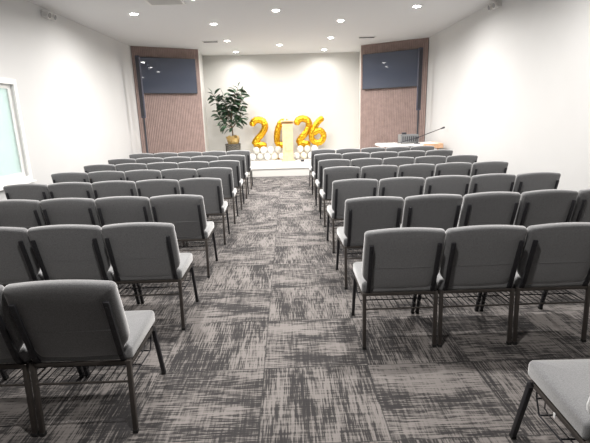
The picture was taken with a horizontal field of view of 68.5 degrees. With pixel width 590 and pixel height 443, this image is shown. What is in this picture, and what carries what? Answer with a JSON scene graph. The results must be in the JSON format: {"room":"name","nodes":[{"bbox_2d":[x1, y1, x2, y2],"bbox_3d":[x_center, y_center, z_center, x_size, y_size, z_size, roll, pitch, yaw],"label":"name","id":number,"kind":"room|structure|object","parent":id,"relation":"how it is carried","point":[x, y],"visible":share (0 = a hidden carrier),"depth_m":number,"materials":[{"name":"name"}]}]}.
{"room":"house of worship","nodes":[
{"label":"house of worship","id":0,"kind":"room"},
{"bbox_2d":[0,0,141,199],"bbox_3d":[-4.005,-0.810,3.235,0.120,3.350,16.820,-2,14,-1],"label":"wall","id":1,"kind":"structure","parent":0,"point":[75,81],"depth_m":7.62,"materials":[{"name":"white paint"}]},
{"bbox_2d":[0,77,36,190],"bbox_3d":[-3.991,-1.162,5.739,0.130,1.475,1.360,-2,14,-1],"label":"window","id":2,"kind":"structure","parent":1,"relation":"in","point":[11,159],"depth_m":6.15,"materials":[{"name":"white"}]},
{"bbox_2d":[41,10,56,20],"bbox_3d":[-4.001,-3.346,7.051,0.136,0.120,0.273,-2,14,-1],"label":"emergency light","id":3,"kind":"object","parent":1,"relation":"attached to","point":[45,14],"visible":1,"depth_m":6.96,"materials":[{"name":"white plastic"}]},
{"bbox_2d":[198,50,208,150],"bbox_3d":[-2.727,-3.201,12.799,0.120,3.350,1.311,-3,14,-6],"label":"wall","id":4,"kind":"structure","parent":0,"point":[199,53],"depth_m":12.69,"materials":[{"name":"grey paint"}]},
{"bbox_2d":[27,0,496,55],"bbox_3d":[-0.250,-2.876,3.872,8.130,0.150,19.500,-2,14,-1],"label":"ceiling","id":5,"kind":"structure","parent":0,"point":[302,26],"depth_m":8.50,"materials":[{"name":"white paint"}]},
{"bbox_2d":[144,0,185,5],"bbox_3d":[-2.048,-3.443,6.736,0.580,0.020,0.580,-2,14,-1],"label":"ceiling vent","id":6,"kind":"object","parent":5,"relation":"in","point":[150,2],"visible":1,"depth_m":6.84,"materials":[{"name":"grey metal"}]},
{"bbox_2d":[202,52,359,158],"bbox_3d":[-0.372,-3.449,13.539,4.750,3.350,0.120,-2,14,-1],"label":"wall","id":7,"kind":"structure","parent":0,"point":[312,85],"depth_m":13.36,"materials":[{"name":"grey paint"}]},
{"bbox_2d":[0,175,589,442],"bbox_3d":[-0.154,0.521,4.708,8.130,0.150,19.500,-2,14,-1],"label":"floor","id":8,"kind":"structure","parent":0,"point":[270,350],"depth_m":2.80,"materials":[{"name":"carpet"}]},
{"bbox_2d":[0,227,43,286],"bbox_3d":[-2.112,0.389,3.365,0.507,0.859,0.617,-2,14,-1],"label":"chair","id":9,"kind":"object","parent":8,"relation":"on","point":[19,263],"visible":0.47,"depth_m":3.08,"materials":[{"name":"grey fabric"}]},
{"bbox_2d":[0,199,46,228],"bbox_3d":[-2.642,0.146,4.414,0.507,0.859,0.617,-2,14,-1],"label":"chair","id":10,"kind":"object","parent":8,"relation":"on","point":[22,213],"visible":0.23,"depth_m":4.07,"materials":[{"name":"grey fabric"}]},
{"bbox_2d":[3,183,50,200],"bbox_3d":[-3.172,-0.093,5.447,0.507,0.859,0.617,-2,14,-2],"label":"chair","id":11,"kind":"object","parent":8,"relation":"on","point":[28,191],"visible":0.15,"depth_m":5.09,"materials":[{"name":"grey fabric"}]},
{"bbox_2d":[0,285,84,436],"bbox_3d":[-1.573,0.632,2.318,0.507,0.859,0.617,-2,14,-1],"label":"chair","id":12,"kind":"object","parent":8,"relation":"on","point":[13,351],"visible":0.62,"depth_m":2.13,"materials":[{"name":"grey fabric"}]},
{"bbox_2d":[51,172,89,182],"bbox_3d":[-3.192,-0.346,6.478,0.507,0.859,0.617,-2,14,-2],"label":"chair","id":13,"kind":"object","parent":8,"relation":"on","point":[63,176],"visible":0.19,"depth_m":6.11,"materials":[{"name":"grey fabric"}]},
{"bbox_2d":[40,198,101,227],"bbox_3d":[-2.132,0.130,4.420,0.507,0.859,0.617,-2,14,-1],"label":"chair","id":14,"kind":"object","parent":8,"relation":"on","point":[57,211],"visible":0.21,"depth_m":4.07,"materials":[{"name":"grey fabric"}]},
{"bbox_2d":[47,182,94,199],"bbox_3d":[-2.663,-0.112,5.466,0.507,0.859,0.617,-2,14,-2],"label":"chair","id":15,"kind":"object","parent":8,"relation":"on","point":[63,189],"visible":0.23,"depth_m":5.10,"materials":[{"name":"grey fabric"}]},
{"bbox_2d":[27,224,139,303],"bbox_3d":[-1.602,0.373,3.372,0.507,0.859,0.617,-2,14,-1],"label":"chair","id":16,"kind":"object","parent":8,"relation":"on","point":[67,251],"visible":0.67,"depth_m":3.06,"materials":[{"name":"grey fabric"}]},
{"bbox_2d":[3,280,165,436],"bbox_3d":[-1.064,0.616,2.324,0.507,0.859,0.617,-2,14,-1],"label":"chair","id":17,"kind":"object","parent":8,"relation":"on","point":[75,322],"visible":1,"depth_m":2.06,"materials":[{"name":"grey fabric"}]},
{"bbox_2d":[84,164,115,172],"bbox_3d":[-3.211,-0.587,7.457,0.507,0.859,0.617,-2,14,-2],"label":"chair","id":18,"kind":"object","parent":8,"relation":"on","point":[95,167],"visible":0.12,"depth_m":7.08,"materials":[{"name":"grey fabric"}]},
{"bbox_2d":[88,171,125,183],"bbox_3d":[-2.683,-0.366,6.498,0.507,0.859,0.617,-2,14,-2],"label":"chair","id":19,"kind":"object","parent":8,"relation":"on","point":[98,176],"visible":0.17,"depth_m":6.13,"materials":[{"name":"grey fabric"}]},
{"bbox_2d":[92,180,137,199],"bbox_3d":[-2.153,-0.132,5.486,0.507,0.859,0.617,-2,14,-2],"label":"chair","id":20,"kind":"object","parent":8,"relation":"on","point":[102,189],"visible":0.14,"depth_m":5.13,"materials":[{"name":"grey fabric"}]},
{"bbox_2d":[108,158,135,164],"bbox_3d":[-3.230,-0.824,8.420,0.507,0.859,0.617,-2,14,-2],"label":"chair","id":21,"kind":"object","parent":8,"relation":"on","point":[118,160],"visible":0.07,"depth_m":8.04,"materials":[{"name":"grey fabric"}]},
{"bbox_2d":[95,196,153,226],"bbox_3d":[-1.622,0.114,4.426,0.507,0.859,0.617,-2,14,-1],"label":"chair","id":22,"kind":"object","parent":8,"relation":"on","point":[116,209],"visible":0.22,"depth_m":4.08,"materials":[{"name":"grey fabric"}]},
{"bbox_2d":[115,163,146,171],"bbox_3d":[-2.702,-0.606,7.476,0.507,0.859,0.617,-2,14,-2],"label":"chair","id":23,"kind":"object","parent":8,"relation":"on","point":[127,166],"visible":0.11,"depth_m":7.10,"materials":[{"name":"grey fabric"}]},
{"bbox_2d":[129,153,153,159],"bbox_3d":[-3.251,-1.089,9.502,0.507,0.859,0.617,-2,14,-2],"label":"chair","id":24,"kind":"object","parent":8,"relation":"on","point":[137,155],"visible":0.12,"depth_m":9.12,"materials":[{"name":"grey fabric"}]},
{"bbox_2d":[124,170,161,182],"bbox_3d":[-2.173,-0.385,6.517,0.507,0.859,0.617,-2,14,-2],"label":"chair","id":25,"kind":"object","parent":8,"relation":"on","point":[133,175],"visible":0.2,"depth_m":6.15,"materials":[{"name":"grey fabric"}]},
{"bbox_2d":[135,55,154,154],"bbox_3d":[-3.725,-2.489,10.693,0.340,3.030,0.408,-2,14,-1],"label":"loudspeaker","id":26,"kind":"object","parent":8,"relation":"on","point":[137,57],"visible":0.33,"depth_m":10.50,"materials":[{"name":"grey plastic"}]},
{"bbox_2d":[135,57,144,115],"bbox_3d":[-3.746,-3.240,10.459,0.076,1.360,0.005,-2,14,-1],"label":"grille","id":27,"kind":"object","parent":26,"relation":"attached to","point":[137,60],"depth_m":10.45,"materials":[{"name":"grey plastic"}]},
{"bbox_2d":[101,222,198,330],"bbox_3d":[-1.092,0.357,3.377,0.507,0.859,0.617,-2,14,-1],"label":"chair","id":28,"kind":"object","parent":8,"relation":"on","point":[138,252],"visible":0.96,"depth_m":3.10,"materials":[{"name":"grey fabric"}]},
{"bbox_2d":[136,157,163,164],"bbox_3d":[-2.720,-0.843,8.440,0.507,0.859,0.617,-2,14,-2],"label":"chair","id":29,"kind":"object","parent":8,"relation":"on","point":[147,160],"visible":0.16,"depth_m":8.06,"materials":[{"name":"grey fabric"}]},
{"bbox_2d":[135,179,184,245],"bbox_3d":[-1.644,-0.151,5.506,0.507,0.859,0.617,-2,14,-2],"label":"chair","id":30,"kind":"object","parent":8,"relation":"on","point":[152,187],"visible":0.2,"depth_m":5.15,"materials":[{"name":"grey fabric"}]},
{"bbox_2d":[147,162,177,171],"bbox_3d":[-2.192,-0.625,7.496,0.507,0.859,0.617,-2,14,-2],"label":"chair","id":31,"kind":"object","parent":8,"relation":"on","point":[160,166],"visible":0.16,"depth_m":7.12,"materials":[{"name":"grey fabric"}]},
{"bbox_2d":[154,152,177,158],"bbox_3d":[-2.741,-1.109,9.521,0.507,0.859,0.617,-2,14,-2],"label":"chair","id":32,"kind":"object","parent":8,"relation":"on","point":[163,155],"visible":0.1,"depth_m":9.14,"materials":[{"name":"grey fabric"}]},
{"bbox_2d":[163,156,190,162],"bbox_3d":[-2.211,-0.862,8.459,0.507,0.859,0.617,-2,14,-2],"label":"chair","id":33,"kind":"object","parent":8,"relation":"on","point":[178,159],"visible":0.16,"depth_m":8.08,"materials":[{"name":"grey fabric"}]},
{"bbox_2d":[149,194,217,277],"bbox_3d":[-1.113,0.099,4.432,0.507,0.859,0.617,-2,14,-1],"label":"chair","id":34,"kind":"object","parent":8,"relation":"on","point":[186,212],"visible":0.7,"depth_m":4.14,"materials":[{"name":"grey fabric"}]},
{"bbox_2d":[161,168,206,216],"bbox_3d":[-1.664,-0.404,6.537,0.507,0.859,0.617,-2,14,-2],"label":"chair","id":35,"kind":"object","parent":8,"relation":"on","point":[178,174],"visible":0.25,"depth_m":6.17,"materials":[{"name":"grey fabric"}]},
{"bbox_2d":[178,152,201,157],"bbox_3d":[-2.232,-1.128,9.541,0.507,0.859,0.617,-2,14,-2],"label":"chair","id":36,"kind":"object","parent":8,"relation":"on","point":[182,154],"visible":0.09,"depth_m":9.16,"materials":[{"name":"grey fabric"}]},
{"bbox_2d":[178,161,208,177],"bbox_3d":[-1.683,-0.645,7.516,0.507,0.859,0.617,-2,14,-2],"label":"chair","id":37,"kind":"object","parent":8,"relation":"on","point":[196,165],"visible":0.1,"depth_m":7.14,"materials":[{"name":"grey fabric"}]},
{"bbox_2d":[179,178,229,245],"bbox_3d":[-1.134,-0.170,5.525,0.507,0.859,0.617,-2,14,-2],"label":"chair","id":38,"kind":"object","parent":8,"relation":"on","point":[211,190],"visible":0.55,"depth_m":5.21,"materials":[{"name":"grey fabric"}]},
{"bbox_2d":[191,156,217,161],"bbox_3d":[-1.701,-0.881,8.479,0.507,0.859,0.617,-2,14,-2],"label":"chair","id":39,"kind":"object","parent":8,"relation":"on","point":[196,158],"visible":0.09,"depth_m":8.10,"materials":[{"name":"grey fabric"}]},
{"bbox_2d":[202,151,225,156],"bbox_3d":[-1.722,-1.147,9.560,0.507,0.859,0.617,-2,14,-2],"label":"chair","id":40,"kind":"object","parent":8,"relation":"on","point":[207,153],"visible":0.09,"depth_m":9.18,"materials":[{"name":"grey fabric"}]},
{"bbox_2d":[197,167,238,223],"bbox_3d":[-1.154,-0.423,6.556,0.507,0.859,0.617,-2,14,-2],"label":"chair","id":41,"kind":"object","parent":8,"relation":"on","point":[225,174],"visible":0.64,"depth_m":6.23,"materials":[{"name":"grey fabric"}]},
{"bbox_2d":[209,160,243,209],"bbox_3d":[-1.173,-0.664,7.535,0.507,0.859,0.617,-2,14,-2],"label":"chair","id":42,"kind":"object","parent":8,"relation":"on","point":[234,164],"visible":0.47,"depth_m":7.21,"materials":[{"name":"grey fabric"}]},
{"bbox_2d":[218,155,248,198],"bbox_3d":[-1.192,-0.900,8.498,0.507,0.859,0.617,-2,14,-2],"label":"chair","id":43,"kind":"object","parent":8,"relation":"on","point":[241,158],"visible":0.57,"depth_m":8.18,"materials":[{"name":"grey fabric"}]},
{"bbox_2d":[226,150,252,188],"bbox_3d":[-1.213,-1.166,9.580,0.507,0.859,0.617,-2,14,-2],"label":"chair","id":44,"kind":"object","parent":8,"relation":"on","point":[246,153],"visible":0.53,"depth_m":9.25,"materials":[{"name":"grey fabric"}]},
{"bbox_2d":[248,168,309,176],"bbox_3d":[-0.303,-1.597,12.599,4.730,0.200,2.600,-2,14,-1],"label":"stage riser","id":45,"kind":"object","parent":8,"relation":"on","point":[291,171],"visible":0.1,"depth_m":11.34,"materials":[{"name":"white"}]},
{"bbox_2d":[251,157,310,169],"bbox_3d":[-0.306,-1.702,12.558,4.730,0.022,2.630,-2,14,-1],"label":"deck","id":46,"kind":"object","parent":45,"relation":"on","point":[257,164],"visible":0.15,"depth_m":12.14,"materials":[{"name":"white"}]},
{"bbox_2d":[207,82,249,151],"bbox_3d":[-1.902,-2.928,12.761,1.268,2.350,0.799,-3,14,-7],"label":"potted tree","id":47,"kind":"object","parent":46,"relation":"on","point":[233,141],"visible":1,"depth_m":12.65,"materials":[{"name":"green plant"}]},
{"bbox_2d":[225,143,240,151],"bbox_3d":[-1.848,-2.059,13.002,0.470,0.545,0.470,-2,14,-1],"label":"woven basket","id":48,"kind":"object","parent":46,"relation":"on","point":[230,146],"depth_m":12.78,"materials":[{"name":"grey wicker"}]},
{"bbox_2d":[249,116,267,152],"bbox_3d":[-1.099,-2.570,13.375,0.575,1.316,0.150,-2,14,-1],"label":"balloon","id":49,"kind":"object","parent":46,"relation":"on","point":[256,142],"visible":0.95,"depth_m":13.27,"materials":[{"name":"gold metal"}]},
{"bbox_2d":[257,153,263,159],"bbox_3d":[-1.066,-1.980,13.263,0.206,0.224,0.200,-5,14,-13],"label":"balloon","id":50,"kind":"object","parent":46,"relation":"on","point":[260,156],"visible":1,"depth_m":13.19,"materials":[{"name":"white rubber"}]},
{"bbox_2d":[253,147,259,153],"bbox_3d":[-1.183,-2.171,13.214,0.210,0.212,0.199,9,18,38],"label":"balloon","id":51,"kind":"object","parent":50,"relation":"on","point":[256,150],"visible":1,"depth_m":13.14,"materials":[{"name":"white rubber"}]},
{"bbox_2d":[260,147,266,153],"bbox_3d":[-0.961,-2.171,13.218,0.202,0.231,0.201,-11,17,-33],"label":"balloon","id":52,"kind":"object","parent":50,"relation":"on","point":[263,150],"visible":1,"depth_m":13.14,"materials":[{"name":"white rubber"}]},
{"bbox_2d":[264,153,270,159],"bbox_3d":[-0.844,-1.981,13.267,0.199,0.239,0.199,7,16,31],"label":"balloon","id":53,"kind":"object","parent":46,"relation":"on","point":[267,156],"visible":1,"depth_m":13.19,"materials":[{"name":"white rubber"}]},
{"bbox_2d":[271,153,277,159],"bbox_3d":[-0.623,-1.994,13.268,0.199,0.224,0.207,-5,14,-13],"label":"balloon","id":54,"kind":"object","parent":46,"relation":"on","point":[274,156],"visible":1,"depth_m":13.19,"materials":[{"name":"beige rubber"}]},
{"bbox_2d":[274,118,287,158],"bbox_3d":[-0.373,-2.550,13.394,0.563,1.234,0.146,-2,14,-1],"label":"balloon","id":55,"kind":"object","parent":46,"relation":"on","point":[278,127],"visible":0.48,"depth_m":13.30,"materials":[{"name":"gold metal"}]},
{"bbox_2d":[281,120,294,161],"bbox_3d":[-0.215,-2.380,12.779,0.400,1.185,0.353,-2,14,-1],"label":"lectern","id":56,"kind":"object","parent":46,"relation":"on","point":[287,130],"visible":1,"depth_m":12.66,"materials":[{"name":"brown wood"}]},
{"bbox_2d":[293,152,299,158],"bbox_3d":[0.051,-2.009,13.277,0.200,0.239,0.199,1,14,10],"label":"balloon","id":57,"kind":"object","parent":46,"relation":"on","point":[296,155],"visible":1,"depth_m":13.20,"materials":[{"name":"white rubber"}]},
{"bbox_2d":[294,115,311,148],"bbox_3d":[0.260,-2.613,13.391,0.568,1.316,0.150,-2,14,-1],"label":"balloon","id":58,"kind":"object","parent":46,"relation":"on","point":[300,140],"visible":0.96,"depth_m":13.28,"materials":[{"name":"gold metal"}]},
{"bbox_2d":[301,152,306,158],"bbox_3d":[0.273,-2.026,13.278,0.211,0.212,0.199,-14,18,-41],"label":"balloon","id":59,"kind":"object","parent":46,"relation":"on","point":[303,154],"visible":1,"depth_m":13.20,"materials":[{"name":"beige rubber"}]},
{"bbox_2d":[308,116,326,146],"bbox_3d":[0.694,-2.579,13.284,0.558,1.277,0.136,-2,14,-1],"label":"balloon","id":60,"kind":"object","parent":46,"relation":"on","point":[314,130],"visible":0.98,"depth_m":13.20,"materials":[{"name":"gold metal"}]},
{"bbox_3d":[0.497,-2.025,13.286,0.204,0.240,0.204,-16,38,3],"label":"balloon","id":61,"kind":"object","parent":46,"relation":"on","visible":0},
{"bbox_2d":[304,145,310,151],"bbox_3d":[0.379,-2.212,13.234,0.200,0.232,0.202,7,16,30],"label":"balloon","id":62,"kind":"object","parent":61,"relation":"on","point":[307,148],"visible":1,"depth_m":13.16,"materials":[{"name":"white rubber"}]},
{"bbox_2d":[309,149,334,185],"bbox_3d":[0.574,-1.139,9.266,0.507,0.859,0.617,-2,14,-3],"label":"chair","id":63,"kind":"object","parent":8,"relation":"on","point":[317,151],"visible":0.39,"depth_m":8.90,"materials":[{"name":"grey fabric"}]},
{"bbox_2d":[312,153,341,199],"bbox_3d":[0.593,-0.892,8.261,0.507,0.859,0.617,-2,14,-3],"label":"chair","id":64,"kind":"object","parent":8,"relation":"on","point":[317,157],"visible":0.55,"depth_m":7.90,"materials":[{"name":"grey fabric"}]},
{"bbox_2d":[315,159,349,211],"bbox_3d":[0.614,-0.636,7.215,0.507,0.859,0.617,-2,14,-3],"label":"chair","id":65,"kind":"object","parent":8,"relation":"on","point":[322,164],"visible":0.46,"depth_m":6.86,"materials":[{"name":"grey fabric"}]},
{"bbox_2d":[320,166,359,226],"bbox_3d":[0.632,-0.399,6.251,0.507,0.859,0.617,-2,14,-3],"label":"chair","id":66,"kind":"object","parent":8,"relation":"on","point":[330,174],"visible":0.56,"depth_m":5.91,"materials":[{"name":"grey fabric"}]},
{"bbox_2d":[336,148,359,158],"bbox_3d":[1.094,-1.162,9.297,0.507,0.859,0.617,-2,14,-3],"label":"chair","id":67,"kind":"object","parent":8,"relation":"on","point":[343,150],"visible":0.11,"depth_m":8.92,"materials":[{"name":"grey fabric"}]},
{"bbox_2d":[326,179,377,252],"bbox_3d":[0.655,-0.116,5.101,0.507,0.859,0.617,-2,14,-3],"label":"chair","id":68,"kind":"object","parent":8,"relation":"on","point":[342,190],"visible":0.59,"depth_m":4.77,"materials":[{"name":"grey fabric"}]},
{"bbox_2d":[342,152,369,165],"bbox_3d":[1.114,-0.915,8.292,0.507,0.859,0.617,-2,14,-3],"label":"chair","id":69,"kind":"object","parent":8,"relation":"on","point":[354,155],"visible":0.2,"depth_m":7.92,"materials":[{"name":"grey fabric"}]},
{"bbox_2d":[351,158,381,177],"bbox_3d":[1.134,-0.658,7.247,0.507,0.859,0.617,-2,14,-3],"label":"chair","id":70,"kind":"object","parent":8,"relation":"on","point":[361,162],"visible":0.12,"depth_m":6.87,"materials":[{"name":"grey fabric"}]},
{"bbox_2d":[336,196,403,288],"bbox_3d":[0.675,0.138,4.068,0.507,0.859,0.617,-2,14,-3],"label":"chair","id":71,"kind":"object","parent":8,"relation":"on","point":[361,214],"visible":0.68,"depth_m":3.76,"materials":[{"name":"grey fabric"}]},
{"bbox_2d":[361,147,384,153],"bbox_3d":[1.614,-1.184,9.329,0.507,0.859,0.617,-2,14,-3],"label":"chair","id":72,"kind":"object","parent":8,"relation":"on","point":[370,150],"visible":0.16,"depth_m":8.95,"materials":[{"name":"grey fabric"}]},
{"bbox_2d":[360,165,397,195],"bbox_3d":[1.153,-0.421,6.282,0.507,0.859,0.617,-2,14,-3],"label":"chair","id":73,"kind":"object","parent":8,"relation":"on","point":[377,172],"visible":0.21,"depth_m":5.92,"materials":[{"name":"grey fabric"}]},
{"bbox_2d":[370,151,397,164],"bbox_3d":[1.634,-0.937,8.324,0.507,0.859,0.617,-2,14,-3],"label":"chair","id":74,"kind":"object","parent":8,"relation":"on","point":[383,154],"visible":0.18,"depth_m":7.95,"materials":[{"name":"grey fabric"}]},
{"bbox_2d":[386,146,409,156],"bbox_3d":[2.135,-1.207,9.360,0.507,0.859,0.617,-2,14,-3],"label":"chair","id":75,"kind":"object","parent":8,"relation":"on","point":[397,149],"visible":0.09,"depth_m":8.98,"materials":[{"name":"grey fabric"}]},
{"bbox_2d":[351,227,445,349],"bbox_3d":[0.690,0.389,3.045,0.507,0.859,0.617,-2,14,-1],"label":"chair","id":76,"kind":"object","parent":8,"relation":"on","point":[403,261],"visible":1,"depth_m":2.77,"materials":[{"name":"grey fabric"}]},
{"bbox_2d":[383,157,413,176],"bbox_3d":[1.654,-0.680,7.278,0.507,0.859,0.617,-2,14,-3],"label":"chair","id":77,"kind":"object","parent":8,"relation":"on","point":[397,161],"visible":0.18,"depth_m":6.90,"materials":[{"name":"grey fabric"}]},
{"bbox_2d":[378,177,424,222],"bbox_3d":[1.175,-0.139,5.132,0.507,0.859,0.617,-2,14,-3],"label":"chair","id":78,"kind":"object","parent":8,"relation":"on","point":[403,187],"visible":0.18,"depth_m":4.78,"materials":[{"name":"grey fabric"}]},
{"bbox_2d":[375,141,442,149],"bbox_3d":[2.661,-1.431,10.256,1.410,0.834,0.742,-2,14,-1],"label":"folding table","id":79,"kind":"object","parent":8,"relation":"on","point":[437,145],"visible":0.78,"depth_m":9.83,"materials":[{"name":"white plastic"}]},
{"bbox_2d":[398,132,418,142],"bbox_3d":[2.660,-1.970,10.173,0.420,0.245,0.286,-2,14,-1],"label":"case","id":80,"kind":"object","parent":79,"relation":"on","point":[404,136],"visible":0.82,"depth_m":10.05,"materials":[{"name":"grey metal"}]},
{"bbox_2d":[397,127,444,143],"bbox_3d":[2.882,-1.974,9.922,1.081,0.366,0.140,-2,14,-1],"label":"boom stand","id":81,"kind":"object","parent":79,"relation":"on","point":[442,127],"visible":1,"depth_m":9.90,"materials":[{"name":"black metal"}]},
{"bbox_2d":[398,150,424,162],"bbox_3d":[2.154,-0.960,8.355,0.507,0.859,0.617,-2,14,-3],"label":"chair","id":82,"kind":"object","parent":8,"relation":"on","point":[411,153],"visible":0.17,"depth_m":7.98,"materials":[{"name":"grey fabric"}]},
{"bbox_2d":[408,47,422,147],"bbox_3d":[3.108,-2.752,10.915,0.340,3.060,0.408,-2,14,-1],"label":"loudspeaker","id":83,"kind":"object","parent":8,"relation":"on","point":[420,50],"visible":0.32,"depth_m":10.72,"materials":[{"name":"grey plastic"}]},
{"bbox_2d":[417,49,422,108],"bbox_3d":[3.087,-3.503,10.681,0.076,1.390,0.005,-2,14,-1],"label":"grille","id":84,"kind":"object","parent":83,"relation":"attached to","point":[420,56],"depth_m":10.68,"materials":[{"name":"grey plastic"}]},
{"bbox_2d":[398,163,434,191],"bbox_3d":[1.673,-0.444,6.314,0.507,0.859,0.617,-2,14,-3],"label":"chair","id":85,"kind":"object","parent":8,"relation":"on","point":[422,170],"visible":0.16,"depth_m":5.95,"materials":[{"name":"grey fabric"}]},
{"bbox_2d":[410,146,433,154],"bbox_3d":[2.655,-1.229,9.391,0.507,0.859,0.617,-2,14,-3],"label":"chair","id":86,"kind":"object","parent":8,"relation":"on","point":[421,148],"visible":0.15,"depth_m":9.01,"materials":[{"name":"grey fabric"}]},
{"bbox_2d":[414,156,445,172],"bbox_3d":[2.174,-0.703,7.309,0.507,0.859,0.617,-2,14,-3],"label":"chair","id":87,"kind":"object","parent":8,"relation":"on","point":[434,160],"visible":0.16,"depth_m":6.93,"materials":[{"name":"grey fabric"}]},
{"bbox_2d":[400,194,462,231],"bbox_3d":[1.195,0.115,4.100,0.507,0.859,0.617,-2,14,-3],"label":"chair","id":88,"kind":"object","parent":8,"relation":"on","point":[442,211],"visible":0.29,"depth_m":3.76,"materials":[{"name":"grey fabric"}]},
{"bbox_2d":[425,149,452,158],"bbox_3d":[2.674,-0.982,8.386,0.507,0.859,0.617,-2,14,-3],"label":"chair","id":89,"kind":"object","parent":8,"relation":"on","point":[440,152],"visible":0.14,"depth_m":8.01,"materials":[{"name":"grey fabric"}]},
{"bbox_2d":[423,175,470,220],"bbox_3d":[1.695,-0.161,5.163,0.507,0.859,0.617,-2,14,-3],"label":"chair","id":90,"kind":"object","parent":8,"relation":"on","point":[444,184],"visible":0.24,"depth_m":4.81,"materials":[{"name":"grey fabric"}]},
{"bbox_2d":[434,162,471,175],"bbox_3d":[2.193,-0.466,6.345,0.507,0.859,0.617,-2,14,-3],"label":"chair","id":91,"kind":"object","parent":8,"relation":"on","point":[451,168],"visible":0.23,"depth_m":5.98,"materials":[{"name":"grey fabric"}]},
{"bbox_2d":[446,155,477,168],"bbox_3d":[2.695,-0.725,7.341,0.507,0.859,0.617,-2,14,-3],"label":"chair","id":92,"kind":"object","parent":8,"relation":"on","point":[471,159],"visible":0.13,"depth_m":6.97,"materials":[{"name":"grey fabric"}]},
{"bbox_2d":[415,225,527,346],"bbox_3d":[1.199,0.373,3.051,0.507,0.859,0.617,-2,14,-1],"label":"chair","id":93,"kind":"object","parent":8,"relation":"on","point":[479,259],"visible":0.86,"depth_m":2.77,"materials":[{"name":"grey fabric"}]},
{"bbox_2d":[469,161,507,184],"bbox_3d":[2.713,-0.488,6.377,0.507,0.859,0.617,-2,14,-3],"label":"chair","id":94,"kind":"object","parent":8,"relation":"on","point":[485,167],"visible":0.23,"depth_m":6.01,"materials":[{"name":"grey fabric"}]},
{"bbox_2d":[457,191,520,226],"bbox_3d":[1.715,0.093,4.131,0.507,0.859,0.617,-2,14,-3],"label":"chair","id":95,"kind":"object","parent":8,"relation":"on","point":[498,207],"visible":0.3,"depth_m":3.79,"materials":[{"name":"grey fabric"}]},
{"bbox_2d":[468,173,515,193],"bbox_3d":[2.215,-0.183,5.195,0.507,0.859,0.617,-2,14,-3],"label":"chair","id":96,"kind":"object","parent":8,"relation":"on","point":[494,182],"visible":0.21,"depth_m":4.84,"materials":[{"name":"grey fabric"}]},
{"bbox_2d":[479,222,589,344],"bbox_3d":[1.709,0.357,3.057,0.507,0.859,0.617,-2,14,-1],"label":"chair","id":97,"kind":"object","parent":8,"relation":"on","point":[554,256],"visible":0.89,"depth_m":2.79,"materials":[{"name":"grey fabric"}]},
{"bbox_2d":[512,172,560,193],"bbox_3d":[2.736,-0.206,5.226,0.507,0.859,0.617,-2,14,-3],"label":"chair","id":98,"kind":"object","parent":8,"relation":"on","point":[531,181],"visible":0.23,"depth_m":4.87,"materials":[{"name":"grey fabric"}]},
{"bbox_2d":[513,189,577,227],"bbox_3d":[2.236,0.070,4.163,0.507,0.859,0.617,-2,14,-3],"label":"chair","id":99,"kind":"object","parent":8,"relation":"on","point":[537,207],"visible":0.41,"depth_m":3.83,"materials":[{"name":"grey fabric"}]},
{"bbox_2d":[509,359,589,442],"bbox_3d":[1.280,0.700,1.714,0.508,0.859,0.617,-1,14,1],"label":"chair","id":100,"kind":"object","parent":8,"relation":"on","point":[563,385],"visible":1,"depth_m":1.76,"materials":[{"name":"grey fabric"}]},
{"bbox_2d":[569,188,589,221],"bbox_3d":[2.756,0.048,4.194,0.507,0.859,0.617,-2,14,-3],"label":"chair","id":101,"kind":"object","parent":8,"relation":"on","point":[581,211],"visible":0.19,"depth_m":3.87,"materials":[{"name":"grey fabric"}]},
{"bbox_2d":[359,48,360,148],"bbox_3d":[1.989,-3.357,12.893,0.120,3.350,1.291,0,14,7],"label":"wall","id":102,"kind":"structure","parent":0,"point":[360,48],"depth_m":13.15,"materials":[{"name":"grey paint"}]},
{"bbox_2d":[425,0,589,190],"bbox_3d":[3.641,-1.037,3.279,0.120,3.350,16.725,-2,14,-1],"label":"wall","id":103,"kind":"structure","parent":0,"point":[509,82],"depth_m":6.80,"materials":[{"name":"white paint"}]},
{"bbox_2d":[488,0,501,10],"bbox_3d":[3.383,-3.661,7.354,0.136,0.120,0.273,-2,14,-1],"label":"emergency light","id":104,"kind":"object","parent":103,"relation":"attached to","point":[494,5],"visible":1,"depth_m":7.26,"materials":[{"name":"white plastic"}]},
{"bbox_3d":[-3.378,-2.934,11.789,1.588,3.350,0.979,-2,14,-1],"label":"wall","id":105,"kind":"structure","parent":0,"visible":0},
{"bbox_2d":[131,46,205,152],"bbox_3d":[-3.339,-2.918,11.725,1.750,3.348,0.031,-10,16,-30],"label":"wall panel","id":106,"kind":"object","parent":105,"relation":"attached to","point":[174,122],"visible":0.64,"depth_m":11.71,"materials":[{"name":"brown wood"}]},
{"bbox_2d":[140,57,197,93],"bbox_3d":[-3.335,-3.844,11.444,1.480,0.900,0.085,-10,16,-30],"label":"television","id":107,"kind":"object","parent":106,"relation":"attached to","point":[159,75],"visible":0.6,"depth_m":11.40,"materials":[{"name":"black glass"}]},
{"bbox_3d":[2.673,-3.117,11.838,1.616,3.350,1.125,-2,14,-1],"label":"wall","id":108,"kind":"structure","parent":0,"visible":0},
{"bbox_2d":[360,38,428,151],"bbox_3d":[2.632,-3.099,11.776,1.848,3.348,0.032,7,16,32],"label":"wall panel","id":109,"kind":"object","parent":108,"relation":"attached to","point":[385,113],"visible":0.65,"depth_m":11.74,"materials":[{"name":"brown wood"}]},
{"bbox_2d":[362,49,417,89],"bbox_3d":[2.533,-4.029,11.523,1.560,0.920,0.085,7,16,32],"label":"television","id":110,"kind":"object","parent":109,"relation":"attached to","point":[393,69],"visible":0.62,"depth_m":11.47,"materials":[{"name":"black"}]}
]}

